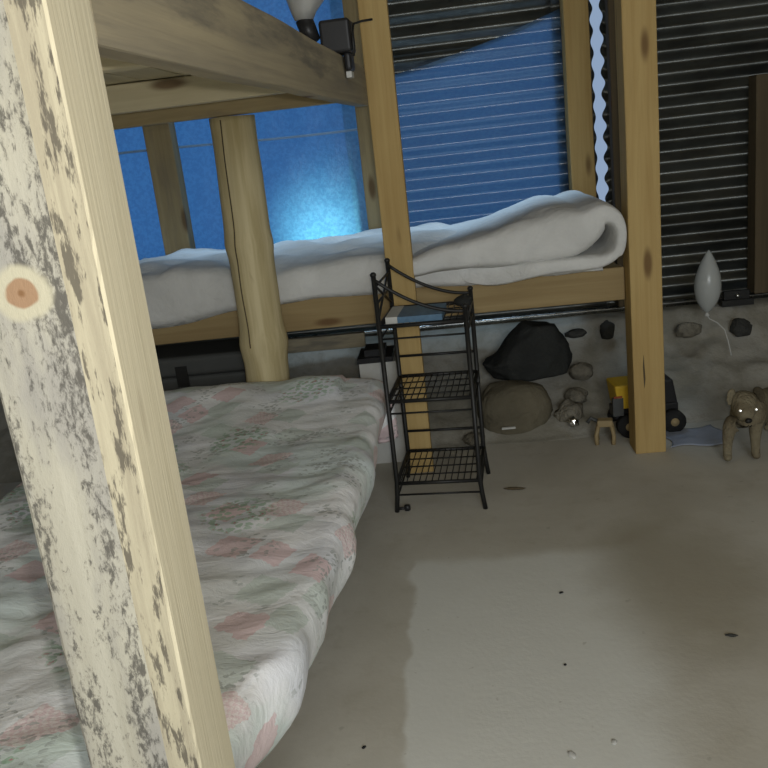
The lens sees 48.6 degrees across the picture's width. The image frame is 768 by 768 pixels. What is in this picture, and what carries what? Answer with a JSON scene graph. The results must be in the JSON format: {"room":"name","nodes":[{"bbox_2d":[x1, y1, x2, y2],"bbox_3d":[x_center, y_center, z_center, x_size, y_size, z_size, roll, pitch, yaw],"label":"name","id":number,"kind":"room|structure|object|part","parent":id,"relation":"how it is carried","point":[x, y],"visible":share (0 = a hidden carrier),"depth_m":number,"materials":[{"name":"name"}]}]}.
{"room":"dormitory","nodes":[
{"label":"dormitory","id":0,"kind":"room"},
{"bbox_2d":[0,420,767,767],"bbox_3d":[0.115,1.062,1.400,5.000,0.120,7.100,-5,16,5],"label":"floor","id":1,"kind":"structure","parent":0,"point":[450,635],"depth_m":2.42,"materials":[{"name":"concrete"}]},
{"bbox_2d":[155,338,245,390],"bbox_3d":[-0.843,0.114,3.856,0.640,0.560,0.308,-5,16,5],"label":"trunk","id":2,"kind":"object","parent":1,"relation":"on","point":[216,362],"visible":0.1,"depth_m":3.66,"materials":[{"name":"grey plastic"}]},
{"bbox_2d":[0,0,433,767],"bbox_3d":[-0.727,-0.368,2.132,1.496,2.401,2.692,-5,16,5],"label":"bunk bed","id":3,"kind":"object","parent":1,"relation":"on","point":[82,396],"visible":0.82,"depth_m":0.93,"materials":[{"name":"brown wood"}]},
{"bbox_3d":[-0.332,-0.062,0.900,0.128,2.400,0.127,-5,16,5],"label":"post","id":4,"kind":"part","parent":3,"relation":"part of","materials":[{"name":"brown wood"}]},
{"bbox_2d":[0,375,398,767],"bbox_3d":[-0.619,0.456,2.374,1.215,0.361,2.269,-5,16,5],"label":"mattress","id":5,"kind":"object","parent":3,"relation":"on","point":[277,478],"visible":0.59,"depth_m":2.11,"materials":[{"name":"fabric"}]},
{"bbox_3d":[-0.205,-0.753,1.998,0.047,0.136,2.370,-4,16,7],"label":"rail","id":6,"kind":"part","parent":3,"relation":"part of","materials":[{"name":"brown wood"}]},
{"bbox_3d":[-0.502,-0.294,3.422,0.198,1.500,0.193,-4,16,5],"label":"round post","id":7,"kind":"part","parent":3,"relation":"part of","materials":[{"name":"brown wood"}]},
{"bbox_2d":[286,0,372,78],"bbox_3d":[-0.166,-1.094,2.539,0.254,0.347,0.170,-4,16,7],"label":"lamp","id":8,"kind":"object","parent":3,"relation":"attached to","point":[337,35],"visible":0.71,"depth_m":2.53,"materials":[{"name":"black plastic"}]},
{"bbox_3d":[-0.220,-1.174,2.521,0.165,0.172,0.170,-4,16,7],"label":"lamp shade","id":9,"kind":"part","parent":8,"relation":"part of","materials":[{"name":"silver metal"}]},
{"bbox_2d":[296,19,319,41],"bbox_3d":[-0.228,-1.061,2.555,0.069,0.081,0.054,-4,16,7],"label":"socket","id":10,"kind":"object","parent":8,"relation":"attached to","point":[307,27],"depth_m":2.53,"materials":[{"name":"black plastic"}]},
{"bbox_3d":[-0.069,-1.047,2.569,0.090,0.106,0.024,-18,20,-36],"label":"wire handle","id":11,"kind":"part","parent":8,"relation":"part of","materials":[{"name":"black paint"}]},
{"bbox_3d":[0.027,-0.784,3.276,0.111,2.400,0.083,-5,16,5],"label":"post","id":12,"kind":"part","parent":3,"relation":"part of","materials":[{"name":"brown wood"}]},
{"bbox_2d":[357,342,405,463],"bbox_3d":[-0.002,0.077,3.743,0.165,0.505,0.200,-5,16,5],"label":"storage box","id":13,"kind":"object","parent":1,"relation":"on","point":[368,360],"visible":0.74,"depth_m":3.63,"materials":[{"name":"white plastic"}]},
{"bbox_3d":[-0.035,-0.140,3.682,0.150,0.049,0.200,-5,16,5],"label":"lid","id":14,"kind":"part","parent":13,"relation":"part of","materials":[{"name":"black plastic"}]},
{"bbox_2d":[0,297,767,483],"bbox_3d":[0.252,-0.011,4.185,5.000,0.415,0.946,-5,16,5],"label":"stone wall","id":15,"kind":"structure","parent":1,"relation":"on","point":[702,369],"depth_m":4.10,"materials":[{"name":"grey stone"}]},
{"bbox_2d":[462,432,480,445],"bbox_3d":[0.402,0.244,3.805,0.105,0.052,0.081,-5,16,5],"label":"stone","id":16,"kind":"object","parent":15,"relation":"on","point":[468,439],"visible":0.48,"depth_m":3.78,"materials":[{"name":"stone"}]},
{"bbox_2d":[502,426,515,429],"bbox_3d":[0.553,0.195,3.773,0.060,0.008,0.012,-5,16,5],"label":"stick","id":17,"kind":"object","parent":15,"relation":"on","point":[510,427],"visible":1,"depth_m":3.77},
{"bbox_2d":[483,320,571,381],"bbox_3d":[0.678,-0.167,4.037,0.429,0.259,0.276,-5,16,5],"label":"stone","id":18,"kind":"object","parent":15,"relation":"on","point":[532,350],"visible":1,"depth_m":3.94,"materials":[{"name":"stone"}]},
{"bbox_2d":[567,416,578,426],"bbox_3d":[0.836,0.166,3.757,0.047,0.049,0.046,-15,18,-26],"label":"scrap","id":19,"kind":"object","parent":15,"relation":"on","point":[573,422],"visible":1,"depth_m":3.75,"materials":[{"name":"metal"}]},
{"bbox_2d":[564,387,587,402],"bbox_3d":[0.890,0.053,3.932,0.095,0.077,0.110,-13,17,-22],"label":"stone","id":20,"kind":"object","parent":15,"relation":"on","point":[576,394],"visible":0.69,"depth_m":3.90,"materials":[{"name":"beige stone"}]},
{"bbox_2d":[565,328,586,337],"bbox_3d":[0.935,-0.248,4.153,0.109,0.041,0.074,-5,16,5],"label":"stone","id":21,"kind":"object","parent":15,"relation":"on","point":[574,333],"visible":1,"depth_m":4.13,"materials":[{"name":"grey stone"}]},
{"bbox_2d":[569,362,592,379],"bbox_3d":[0.933,-0.064,4.027,0.113,0.086,0.107,-5,16,5],"label":"stone","id":22,"kind":"object","parent":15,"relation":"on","point":[581,370],"visible":1,"depth_m":4.00,"materials":[{"name":"beige stone"}]},
{"bbox_2d":[600,320,614,338],"bbox_3d":[1.093,-0.267,4.158,0.073,0.095,0.063,-5,16,5],"label":"stone","id":23,"kind":"object","parent":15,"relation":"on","point":[607,328],"visible":1,"depth_m":4.14,"materials":[{"name":"grey stone"}]},
{"bbox_2d":[675,322,701,337],"bbox_3d":[1.461,-0.264,4.080,0.119,0.074,0.114,5,19,34],"label":"stone","id":24,"kind":"object","parent":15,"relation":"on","point":[687,329],"visible":1,"depth_m":4.04,"materials":[{"name":"beige stone"}]},
{"bbox_2d":[694,250,731,354],"bbox_3d":[1.530,-0.380,3.973,0.150,0.496,0.122,-5,16,5],"label":"balloon","id":25,"kind":"object","parent":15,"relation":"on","point":[707,283],"visible":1,"depth_m":3.91,"materials":[{"name":"grey rubber"}]},
{"bbox_2d":[718,289,753,306],"bbox_3d":[1.723,-0.423,4.160,0.150,0.070,0.060,-5,16,5],"label":"metal bracket","id":26,"kind":"object","parent":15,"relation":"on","point":[739,297],"visible":1,"depth_m":4.14,"materials":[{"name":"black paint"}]},
{"bbox_2d":[730,318,751,336],"bbox_3d":[1.712,-0.274,4.076,0.105,0.087,0.079,-5,16,5],"label":"stone","id":27,"kind":"object","parent":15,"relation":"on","point":[740,327],"visible":1,"depth_m":4.06,"materials":[{"name":"grey stone"}]},
{"bbox_2d":[142,0,665,453],"bbox_3d":[-0.167,-0.911,3.707,2.454,2.450,0.944,-5,16,5],"label":"bunk bed","id":28,"kind":"object","parent":1,"relation":"on","point":[638,281],"visible":0.44,"depth_m":3.44,"materials":[{"name":"brown wood"}]},
{"bbox_3d":[-1.089,-1.262,4.097,0.134,1.790,0.101,-5,16,5],"label":"post","id":29,"kind":"part","parent":28,"relation":"part of","materials":[{"name":"brown wood"}]},
{"bbox_2d":[288,331,365,352],"bbox_3d":[-0.346,-0.199,4.177,0.510,0.072,0.041,-5,16,5],"label":"trim","id":30,"kind":"structure","parent":28,"relation":"attached to","point":[353,339],"depth_m":4.15,"materials":[{"name":"brown wood"}]},
{"bbox_3d":[-0.102,-1.349,4.004,0.081,1.790,0.083,-5,16,5],"label":"post","id":31,"kind":"part","parent":28,"relation":"part of","materials":[{"name":"brown wood"}]},
{"bbox_2d":[139,190,626,328],"bbox_3d":[-0.181,-0.552,3.748,2.314,0.332,0.828,-5,16,5],"label":"comforter","id":32,"kind":"object","parent":28,"relation":"on","point":[571,231],"visible":0.86,"depth_m":3.44,"materials":[{"name":"white fabric"}]},
{"bbox_3d":[-0.192,-0.303,3.507,2.326,0.136,0.042,-5,16,5],"label":"rail","id":33,"kind":"part","parent":28,"relation":"part of","materials":[{"name":"brown wood"}]},
{"bbox_3d":[0.891,-1.443,3.930,0.115,1.790,0.102,-5,16,5],"label":"post","id":34,"kind":"part","parent":28,"relation":"part of","materials":[{"name":"brown wood"}]},
{"bbox_3d":[0.966,-0.902,3.217,0.126,2.450,0.123,-5,16,5],"label":"post","id":35,"kind":"part","parent":28,"relation":"part of","materials":[{"name":"brown wood"}]},
{"bbox_2d":[370,258,490,512],"bbox_3d":[0.189,-0.011,3.226,0.351,0.916,0.358,-4,16,10],"label":"stand","id":36,"kind":"object","parent":1,"relation":"on","point":[468,310],"visible":0.94,"depth_m":3.18,"materials":[{"name":"black paint"}]},
{"bbox_2d":[385,303,446,323],"bbox_3d":[0.120,-0.259,3.109,0.203,0.024,0.197,-4,16,10],"label":"box","id":37,"kind":"object","parent":36,"relation":"on","point":[415,313],"visible":0.89,"depth_m":3.04,"materials":[{"name":"blue cardboard"}]},
{"bbox_3d":[0.122,-0.309,2.969,0.314,0.146,0.013,-4,16,10],"label":"curved rail","id":38,"kind":"part","parent":36,"relation":"part of","materials":[{"name":"black metal"}]},
{"bbox_3d":[0.162,-0.240,3.161,0.325,0.057,0.351,-4,16,10],"label":"shelf frame","id":39,"kind":"part","parent":36,"relation":"part of","materials":[{"name":"black paint"}]},
{"bbox_3d":[0.172,-0.406,3.286,0.314,0.146,0.013,-4,16,10],"label":"curved rail","id":40,"kind":"part","parent":36,"relation":"part of","materials":[{"name":"black metal"}]},
{"bbox_3d":[0.193,0.028,3.238,0.325,0.057,0.351,-4,16,10],"label":"shelf frame","id":41,"kind":"part","parent":36,"relation":"part of","materials":[{"name":"black paint"}]},
{"bbox_3d":[0.207,-0.120,3.368,0.310,0.011,0.011,-4,16,10],"label":"rail","id":42,"kind":"part","parent":36,"relation":"part of","materials":[{"name":"black metal"}]},
{"bbox_3d":[0.229,0.336,3.326,0.325,0.057,0.351,-4,16,10],"label":"shelf frame","id":43,"kind":"part","parent":36,"relation":"part of","materials":[{"name":"black paint"}]},
{"bbox_3d":[0.242,0.184,3.455,0.310,0.011,0.011,-4,16,10],"label":"rail","id":44,"kind":"part","parent":36,"relation":"part of","materials":[{"name":"black metal"}]},
{"bbox_2d":[454,294,471,305],"bbox_3d":[0.295,-0.315,3.168,0.069,0.038,0.097,-5,16,5],"label":"pouch","id":45,"kind":"object","parent":36,"relation":"on","point":[464,298],"visible":0.92,"depth_m":3.14,"materials":[{"name":"black fabric"}]},
{"bbox_2d":[503,487,524,489],"bbox_3d":[0.507,0.405,3.293,0.091,0.011,0.015,-3,16,13],"label":"chip","id":46,"kind":"object","parent":1,"relation":"on","point":[508,488],"visible":1,"depth_m":3.29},
{"bbox_2d":[478,380,552,434],"bbox_3d":[0.599,0.106,3.896,0.348,0.244,0.250,-5,16,5],"label":"stone","id":47,"kind":"object","parent":1,"relation":"on","point":[526,406],"visible":0.74,"depth_m":3.80,"materials":[{"name":"stone"}]},
{"bbox_2d":[553,399,583,422],"bbox_3d":[0.836,0.136,3.866,0.145,0.143,0.133,6,20,37],"label":"stone","id":48,"kind":"object","parent":1,"relation":"on","point":[568,408],"visible":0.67,"depth_m":3.82,"materials":[{"name":"grey stone"}]},
{"bbox_2d":[567,751,575,758],"bbox_3d":[0.417,0.822,1.885,0.017,0.004,0.026,-10,16,-12],"label":"flake","id":49,"kind":"object","parent":1,"relation":"on","point":[571,754],"visible":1,"depth_m":1.88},
{"bbox_2d":[586,416,615,444],"bbox_3d":[0.933,0.194,3.658,0.123,0.124,0.081,-2,16,14],"label":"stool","id":50,"kind":"object","parent":1,"relation":"on","point":[600,422],"visible":1,"depth_m":3.63,"materials":[{"name":"beige wood"}]},
{"bbox_3d":[0.895,0.154,3.649,0.057,0.035,0.019,-6,16,2],"label":"arm","id":51,"kind":"part","parent":50,"relation":"part of","materials":[{"name":"grey plastic"}]},
{"bbox_3d":[0.916,0.221,3.643,0.029,0.084,0.023,-11,17,-17],"label":"leg","id":52,"kind":"part","parent":50,"relation":"part of","materials":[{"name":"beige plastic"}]},
{"bbox_3d":[0.977,0.218,3.628,0.022,0.083,0.029,-9,16,-8],"label":"leg","id":53,"kind":"part","parent":50,"relation":"part of","materials":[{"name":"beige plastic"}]},
{"bbox_2d":[606,373,686,437],"bbox_3d":[1.143,0.087,3.738,0.309,0.234,0.188,-6,16,1],"label":"toy truck","id":54,"kind":"object","parent":1,"relation":"on","point":[618,411],"visible":0.62,"depth_m":3.67,"materials":[{"name":"yellow plastic"}]},
{"bbox_3d":[1.010,0.098,3.671,0.045,0.080,0.020,-6,16,1],"label":"tail panel","id":55,"kind":"part","parent":54,"relation":"part of","materials":[{"name":"grey plastic"}]},
{"bbox_2d":[666,424,722,446],"bbox_3d":[1.317,0.218,3.610,0.290,0.008,0.260,-5,16,5],"label":"plastic film","id":56,"kind":"object","parent":1,"relation":"on","point":[708,435],"visible":0.77,"depth_m":3.60,"materials":[{"name":"plastic"}]},
{"bbox_2d":[725,633,737,636],"bbox_3d":[0.916,0.661,2.238,0.034,0.007,0.012,-2,17,16],"label":"grit","id":57,"kind":"object","parent":1,"relation":"on","point":[729,634],"visible":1,"depth_m":2.23,"materials":[{"name":"stone"}]},
{"bbox_2d":[722,387,767,460],"bbox_3d":[1.508,0.099,3.398,0.166,0.311,0.662,8,22,42],"label":"teddy bear","id":58,"kind":"object","parent":1,"relation":"on","point":[748,409],"visible":1,"depth_m":3.29},
{"bbox_2d":[155,0,767,345],"bbox_3d":[0.133,-1.281,4.158,5.000,2.036,0.033,-5,16,5],"label":"wall","id":59,"kind":"structure","parent":0,"point":[708,51],"depth_m":4.06,"materials":[{"name":"metal"}]},
{"bbox_2d":[114,0,368,259],"bbox_3d":[-0.900,-1.318,4.162,1.755,1.460,0.039,-5,16,5],"label":"plastic sheet","id":60,"kind":"object","parent":59,"relation":"attached to","point":[310,158],"visible":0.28,"depth_m":4.23,"materials":[{"name":"blue plastic"}]},
{"bbox_2d":[395,8,568,226],"bbox_3d":[0.450,-1.232,4.130,0.895,1.016,0.030,-5,16,5],"label":"corrugated panel","id":61,"kind":"object","parent":59,"relation":"attached to","point":[483,126],"visible":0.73,"depth_m":4.12,"materials":[{"name":"blue plastic"}]},
{"bbox_2d":[288,292,767,337],"bbox_3d":[0.244,-0.295,4.399,5.000,0.032,0.042,-5,16,5],"label":"trim","id":62,"kind":"structure","parent":59,"relation":"attached to","point":[608,309],"depth_m":4.34,"materials":[{"name":"metal"}]},
{"bbox_2d":[605,0,624,306],"bbox_3d":[1.075,-1.461,3.992,0.043,2.230,0.074,-5,16,5],"label":"trim","id":63,"kind":"structure","parent":59,"relation":"attached to","point":[609,4],"depth_m":4.01,"materials":[{"name":"brown wood"}]},
{"bbox_2d":[747,73,767,293],"bbox_3d":[1.826,-0.949,4.074,0.126,1.020,0.106,-5,16,5],"label":"wooden post","id":64,"kind":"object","parent":59,"relation":"attached to","point":[757,272],"depth_m":4.04,"materials":[{"name":"brown wood"}]}
]}

